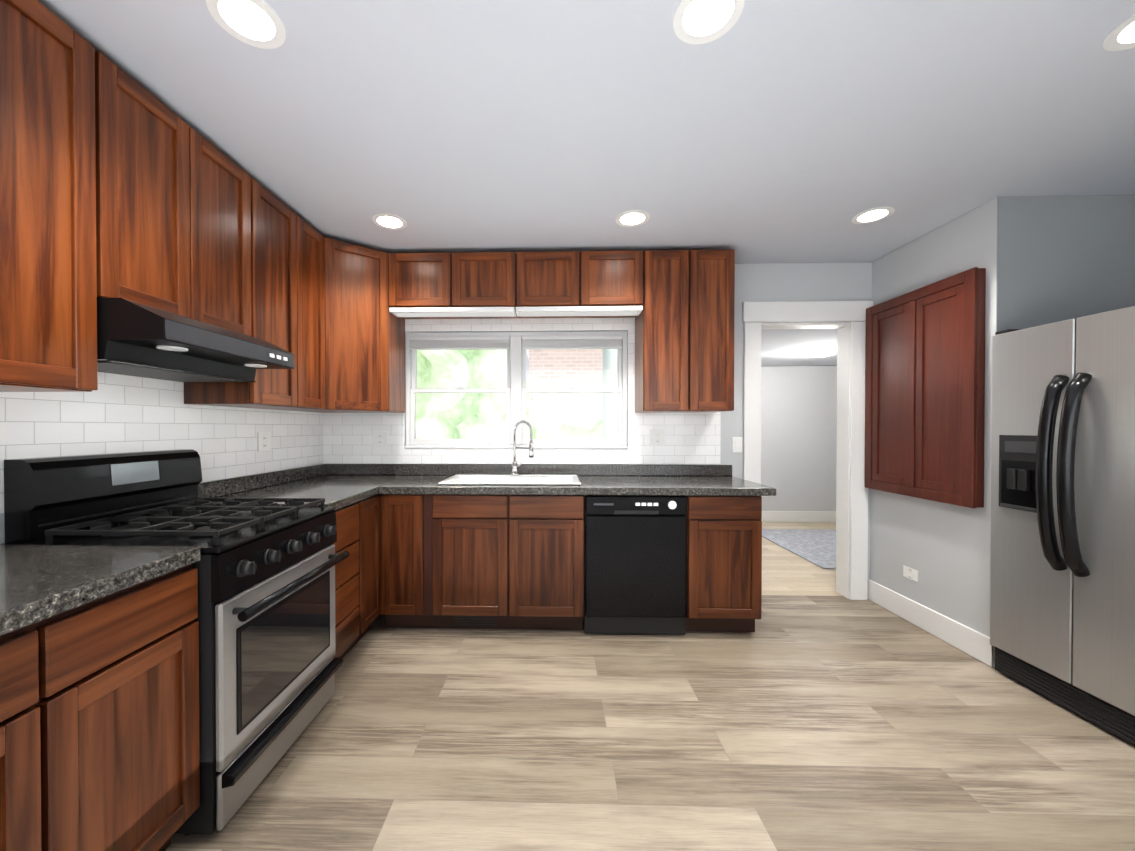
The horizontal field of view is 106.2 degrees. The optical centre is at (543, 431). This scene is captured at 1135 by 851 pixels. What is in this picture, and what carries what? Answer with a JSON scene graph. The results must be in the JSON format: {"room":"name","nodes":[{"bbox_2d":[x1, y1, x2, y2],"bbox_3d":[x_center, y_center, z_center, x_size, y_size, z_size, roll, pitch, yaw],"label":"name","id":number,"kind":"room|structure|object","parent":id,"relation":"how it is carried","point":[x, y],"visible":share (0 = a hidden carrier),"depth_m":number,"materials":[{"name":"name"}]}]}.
{"room":"kitchen","nodes":[
{"label":"kitchen","id":0,"kind":"room"},
{"bbox_2d":[0,464,319,543],"bbox_3d":[-1.820,0.025,0.426,0.120,2.488,5.890,0,0,2],"label":"wall","id":1,"kind":"structure","parent":0,"point":[2,533],"depth_m":1.37,"materials":[{"name":"white ceramic subway tile"},{"name":"grout"}]},
{"bbox_2d":[0,0,127,391],"bbox_3d":[-1.570,-0.656,0.907,0.338,1.072,0.976,0,0,2],"label":"upper cabinet","id":2,"kind":"object","parent":1,"relation":"attached to","point":[116,181],"depth_m":1.23,"materials":[{"name":"brown wood"}]},
{"bbox_2d":[0,372,322,513],"bbox_3d":[-1.722,-0.102,1.744,0.005,0.721,2.992,0,0,2],"label":"wall tile","id":3,"kind":"structure","parent":1,"relation":"attached to","point":[116,413],"depth_m":1.86,"materials":[{"name":"white tile"}]},
{"bbox_2d":[128,75,243,333],"bbox_3d":[-1.550,-0.811,1.670,0.338,0.775,0.675,0,0,2],"label":"upper cabinet","id":4,"kind":"object","parent":1,"relation":"attached to","point":[186,196],"depth_m":1.62,"materials":[{"name":"brown wood"}]},
{"bbox_2d":[184,171,327,411],"bbox_3d":[-1.512,-0.668,2.319,0.380,1.072,0.743,0,0,2],"label":"upper cabinet","id":5,"kind":"object","parent":1,"relation":"attached to","point":[286,259],"depth_m":2.24,"materials":[{"name":"brown wood"}]},
{"bbox_2d":[97,298,294,381],"bbox_3d":[-1.445,-0.323,1.671,0.548,0.197,0.667,0,0,2],"label":"range hood","id":6,"kind":"object","parent":5,"relation":"attached to","point":[138,339],"visible":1,"depth_m":1.50,"materials":[{"name":"black paint"}]},
{"bbox_2d":[258,432,270,451],"bbox_3d":[-1.691,0.064,2.579,0.008,0.115,0.115,0,0,2],"label":"outlet","id":7,"kind":"object","parent":1,"relation":"attached to","point":[264,438],"depth_m":2.57,"materials":[{"name":"white plastic"}]},
{"bbox_2d":[319,238,404,412],"bbox_3d":[-1.369,-0.673,2.905,0.634,1.072,0.643,0,0,2],"label":"upper cabinet","id":8,"kind":"object","parent":1,"relation":"attached to","point":[366,342],"depth_m":2.79,"materials":[{"name":"brown wood"}]},
{"bbox_2d":[38,0,1134,366],"bbox_3d":[1.423,-1.086,1.632,6.540,0.490,8.490,0,0,2],"label":"ceiling","id":9,"kind":"structure","parent":0,"point":[782,130],"depth_m":1.66,"materials":[{"name":"paint"}]},
{"bbox_2d":[206,0,285,48],"bbox_3d":[-0.882,-1.225,1.267,0.195,0.003,0.195,0,1,-43],"label":"recessed light","id":10,"kind":"object","parent":9,"relation":"in","point":[262,22],"depth_m":1.27,"materials":[{"name":"white paint"}]},
{"bbox_2d":[372,213,406,229],"bbox_3d":[-0.911,-1.236,2.515,0.195,0.003,0.195,0,1,-43],"label":"recessed light","id":11,"kind":"object","parent":9,"relation":"in","point":[382,220],"depth_m":2.51,"materials":[{"name":"white paint"}]},
{"bbox_2d":[616,210,649,226],"bbox_3d":[0.516,-1.235,2.477,0.195,0.003,0.195,0,1,-43],"label":"recessed light","id":12,"kind":"object","parent":9,"relation":"in","point":[631,217],"depth_m":2.47,"materials":[{"name":"white paint"}]},
{"bbox_2d":[673,0,744,44],"bbox_3d":[0.481,-1.225,1.251,0.195,0.003,0.195,0,1,-43],"label":"recessed light","id":13,"kind":"object","parent":9,"relation":"in","point":[699,18],"depth_m":1.26,"materials":[{"name":"white paint"}]},
{"bbox_2d":[852,207,894,223],"bbox_3d":[1.886,-1.235,2.441,0.195,0.003,0.195,0,1,-43],"label":"recessed light","id":14,"kind":"object","parent":9,"relation":"in","point":[869,215],"depth_m":2.44,"materials":[{"name":"white paint"}]},
{"bbox_2d":[1103,15,1134,50],"bbox_3d":[1.834,-1.225,1.274,0.195,0.003,0.195,0,1,-43],"label":"recessed light","id":15,"kind":"object","parent":9,"relation":"in","point":[1120,38],"depth_m":1.32,"materials":[{"name":"white paint"}]},
{"bbox_2d":[323,262,871,598],"bbox_3d":[0.366,0.001,3.255,4.098,2.488,0.120,0,0,2],"label":"wall","id":16,"kind":"structure","parent":0,"point":[768,282],"depth_m":3.15,"materials":[{"name":"grey paint"}]},
{"bbox_2d":[373,431,387,445],"bbox_3d":[-1.241,0.058,3.226,0.115,0.115,0.008,0,0,2],"label":"outlet","id":17,"kind":"object","parent":16,"relation":"attached to","point":[380,438],"depth_m":3.22,"materials":[{"name":"white plastic"}]},
{"bbox_2d":[389,253,472,318],"bbox_3d":[-0.805,-1.027,3.040,0.491,0.366,0.338,0,0,2],"label":"upper cabinet","id":18,"kind":"object","parent":16,"relation":"attached to","point":[415,279],"depth_m":2.88,"materials":[{"name":"brown wood"}]},
{"bbox_2d":[461,252,528,318],"bbox_3d":[-0.402,-1.027,3.029,0.559,0.366,0.338,0,0,2],"label":"upper cabinet","id":19,"kind":"object","parent":16,"relation":"attached to","point":[488,279],"depth_m":2.87,"materials":[{"name":"brown wood"}]},
{"bbox_2d":[389,306,642,316],"bbox_3d":[-0.192,-0.824,2.938,1.714,0.034,0.142,0,0,2],"label":"light","id":20,"kind":"object","parent":19,"relation":"attached to","point":[519,311],"visible":1,"depth_m":2.88,"materials":[{"name":"white paint"}]},
{"bbox_2d":[404,331,627,448],"bbox_3d":[-0.214,-0.308,3.249,1.684,0.889,0.107,0,0,2],"label":"window","id":21,"kind":"structure","parent":16,"relation":"in","point":[516,390],"depth_m":3.24,"materials":[{"name":"white plastic"}]},
{"bbox_2d":[410,335,622,401],"bbox_3d":[-0.215,-0.471,3.221,1.610,0.493,0.036,0,0,2],"label":"window blind","id":22,"kind":"object","parent":21,"relation":"attached to","point":[502,342],"visible":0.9,"depth_m":3.21,"materials":[{"name":"white fabric"}]},
{"bbox_2d":[323,317,720,463],"bbox_3d":[-0.185,-0.314,3.218,2.998,1.121,0.036,0,0,2],"label":"wall tile","id":23,"kind":"structure","parent":16,"relation":"attached to","point":[692,437],"depth_m":3.20,"materials":[{"name":"white tile"}]},
{"bbox_2d":[529,251,592,317],"bbox_3d":[0.032,-1.027,3.018,0.554,0.366,0.338,0,0,2],"label":"upper cabinet","id":24,"kind":"object","parent":16,"relation":"attached to","point":[556,278],"depth_m":2.86,"materials":[{"name":"brown wood"}]},
{"bbox_2d":[589,251,644,317],"bbox_3d":[0.428,-1.027,3.007,0.484,0.366,0.338,0,0,2],"label":"upper cabinet","id":25,"kind":"object","parent":16,"relation":"attached to","point":[618,276],"depth_m":2.85,"materials":[{"name":"brown wood"}]},
{"bbox_2d":[650,430,665,445],"bbox_3d":[0.848,0.051,3.170,0.115,0.115,0.008,0,0,2],"label":"outlet","id":26,"kind":"object","parent":16,"relation":"attached to","point":[657,438],"depth_m":3.17,"materials":[{"name":"white plastic"}]},
{"bbox_2d":[635,250,734,412],"bbox_3d":[0.973,-0.674,2.996,0.601,1.072,0.338,0,0,2],"label":"upper cabinet","id":27,"kind":"object","parent":16,"relation":"attached to","point":[684,339],"depth_m":2.83,"materials":[{"name":"brown wood"}]},
{"bbox_2d":[732,437,741,452],"bbox_3d":[1.438,0.101,3.161,0.072,0.115,0.008,0,0,2],"label":"light switch","id":28,"kind":"object","parent":16,"relation":"attached to","point":[736,441],"depth_m":3.16,"materials":[{"name":"white plastic"}]},
{"bbox_2d":[742,301,872,599],"bbox_3d":[1.942,0.144,3.220,0.941,2.198,0.180,0,0,2],"label":"door frame","id":29,"kind":"structure","parent":16,"relation":"attached to","point":[846,320],"depth_m":3.14,"materials":[{"name":"white paint"}]},
{"bbox_2d":[868,580,994,667],"bbox_3d":[2.392,1.174,2.697,0.014,0.148,0.904,0,0,2],"label":"baseboard","id":30,"kind":"structure","parent":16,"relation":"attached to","point":[969,641],"depth_m":2.58,"materials":[{"name":"white paint"}]},
{"bbox_2d":[603,352,617,438],"bbox_3d":[0.839,0.185,4.536,0.120,2.098,2.460,0,0,2],"label":"wall","id":31,"kind":"structure","parent":0,"point":[605,395],"depth_m":5.07,"materials":[{"name":"paint"}]},
{"bbox_2d":[165,522,1134,850],"bbox_3d":[1.423,1.309,1.652,6.540,0.100,8.490,0,0,2],"label":"floor","id":32,"kind":"structure","parent":0,"point":[816,723],"depth_m":1.69,"materials":[{"name":"wood"}]},
{"bbox_2d":[0,602,91,850],"bbox_3d":[-1.388,0.833,0.633,0.662,0.864,0.672,0,0,2],"label":"base cabinet","id":33,"kind":"object","parent":32,"relation":"on","point":[46,664],"depth_m":0.90,"materials":[{"name":"brown wood"}]},
{"bbox_2d":[0,545,200,635],"bbox_3d":[-1.397,0.334,0.786,0.692,0.127,1.026,0,0,2],"label":"countertop","id":34,"kind":"structure","parent":33,"relation":"on","point":[38,583],"depth_m":1.07,"materials":[{"name":"grey stone"}]},
{"bbox_2d":[92,564,199,850],"bbox_3d":[-1.376,0.829,1.072,0.662,0.864,0.458,0,0,2],"label":"base cabinet","id":35,"kind":"object","parent":32,"relation":"on","point":[99,728],"depth_m":1.13,"materials":[{"name":"brown wood"}]},
{"bbox_2d":[0,449,348,835],"bbox_3d":[-1.311,0.673,1.649,0.813,1.168,0.690,0,0,2],"label":"gas range","id":36,"kind":"object","parent":32,"relation":"on","point":[269,665],"visible":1,"depth_m":1.48,"materials":[{"name":"black metal"}]},
{"bbox_2d":[332,498,367,657],"bbox_3d":[-1.346,0.820,2.204,0.662,0.864,0.404,0,0,2],"label":"base cabinet","id":37,"kind":"object","parent":32,"relation":"on","point":[351,574],"depth_m":2.25,"materials":[{"name":"brown wood"}]},
{"bbox_2d":[198,472,379,509],"bbox_3d":[-1.355,0.321,2.289,0.696,0.127,0.586,0,0,2],"label":"countertop","id":38,"kind":"structure","parent":37,"relation":"on","point":[339,490],"depth_m":2.44,"materials":[{"name":"grey stone"}]},
{"bbox_2d":[368,494,380,629],"bbox_3d":[-1.339,0.817,2.493,0.662,0.864,0.282,0,0,2],"label":"base cabinet","id":39,"kind":"object","parent":32,"relation":"on","point":[374,501],"depth_m":2.54,"materials":[{"name":"brown wood"}]},
{"bbox_2d":[380,494,463,627],"bbox_3d":[-0.806,0.814,2.898,0.384,0.864,0.597,0,0,2],"label":"base cabinet","id":40,"kind":"object","parent":32,"relation":"on","point":[422,535],"depth_m":2.61,"materials":[{"name":"brown wood"}]},
{"bbox_2d":[583,495,686,634],"bbox_3d":[0.562,0.811,2.843,0.610,0.851,0.614,0,0,2],"label":"dishwasher","id":41,"kind":"object","parent":32,"relation":"on","point":[635,553],"visible":1,"depth_m":2.56,"materials":[{"name":"black plastic"}]},
{"bbox_2d":[685,495,761,631],"bbox_3d":[1.095,0.814,2.848,0.444,0.864,0.597,0,0,2],"label":"base cabinet","id":42,"kind":"object","parent":32,"relation":"on","point":[724,562],"depth_m":2.56,"materials":[{"name":"brown wood"}]},
{"bbox_2d":[276,420,775,495],"bbox_3d":[-0.151,0.213,2.876,3.072,0.582,0.652,0,0,2],"label":"countertop","id":43,"kind":"structure","parent":42,"relation":"on","point":[514,478],"depth_m":3.00,"materials":[{"name":"grey stone"}]},
{"bbox_2d":[438,474,581,512],"bbox_3d":[-0.209,0.412,2.898,0.894,0.184,0.494,0,0,2],"label":"sink basin","id":44,"kind":"object","parent":43,"relation":"in","point":[458,479],"depth_m":3.06,"materials":[{"name":"white ceramic"}]},
{"bbox_2d":[762,529,835,568],"bbox_3d":[3.290,1.227,4.538,1.520,0.010,1.480,0,0,2],"label":"rug","id":45,"kind":"object","parent":32,"relation":"on","point":[817,547],"visible":0.29,"depth_m":4.67,"materials":[{"name":"grey fabric"}]},
{"bbox_2d":[990,306,1134,745],"bbox_3d":[2.762,0.372,1.759,1.088,1.768,0.910,0,0,2],"label":"refrigerator","id":46,"kind":"object","parent":32,"relation":"on","point":[1062,595],"visible":1,"depth_m":1.86,"materials":[{"name":"silver metal"}]},
{"bbox_2d":[761,366,836,510],"bbox_3d":[2.808,0.174,5.793,3.990,2.098,0.120,0,0,2],"label":"wall","id":47,"kind":"structure","parent":0,"point":[798,437],"depth_m":5.72,"materials":[{"name":"paint"}]},
{"bbox_2d":[761,511,835,521],"bbox_3d":[2.806,1.148,5.730,3.746,0.148,0.019,0,0,2],"label":"baseboard","id":48,"kind":"structure","parent":47,"relation":"attached to","point":[767,516],"depth_m":5.71,"materials":[{"name":"white paint"}]},
{"bbox_2d":[870,195,1134,636],"bbox_3d":[2.943,0.005,2.741,1.080,2.488,1.010,0,0,2],"label":"wall","id":49,"kind":"structure","parent":0,"point":[1043,260],"depth_m":2.29,"materials":[{"name":"grey paint"}]},
{"bbox_2d":[903,565,917,581],"bbox_3d":[2.397,0.931,2.784,0.008,0.076,0.115,0,0,2],"label":"outlet","id":50,"kind":"object","parent":49,"relation":"attached to","point":[912,574],"depth_m":2.78,"materials":[{"name":"white plastic"}]},
{"bbox_2d":[865,267,985,507],"bbox_3d":[2.367,-0.237,2.704,0.065,1.305,0.808,0,0,2],"label":"wall cabinet","id":51,"kind":"object","parent":49,"relation":"attached to","point":[924,387],"visible":1,"depth_m":2.59,"materials":[{"name":"brown wood"}]},
{"label":"outside","id":52,"kind":"structure","parent":0,"visible":0},
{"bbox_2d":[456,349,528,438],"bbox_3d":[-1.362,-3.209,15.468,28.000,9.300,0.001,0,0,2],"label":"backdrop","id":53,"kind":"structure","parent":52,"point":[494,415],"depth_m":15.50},
{"bbox_3d":[-1.512,1.539,9.845,28.000,0.100,12.330,0,0,2],"label":"ground","id":54,"kind":"structure","parent":52,"visible":0},
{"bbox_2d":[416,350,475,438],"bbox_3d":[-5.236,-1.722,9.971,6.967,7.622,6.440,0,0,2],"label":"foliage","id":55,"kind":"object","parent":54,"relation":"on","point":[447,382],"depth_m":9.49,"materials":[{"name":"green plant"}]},
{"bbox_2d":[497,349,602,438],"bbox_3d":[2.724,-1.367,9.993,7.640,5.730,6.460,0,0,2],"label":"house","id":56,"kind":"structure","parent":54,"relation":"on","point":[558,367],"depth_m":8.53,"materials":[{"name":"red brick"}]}
]}

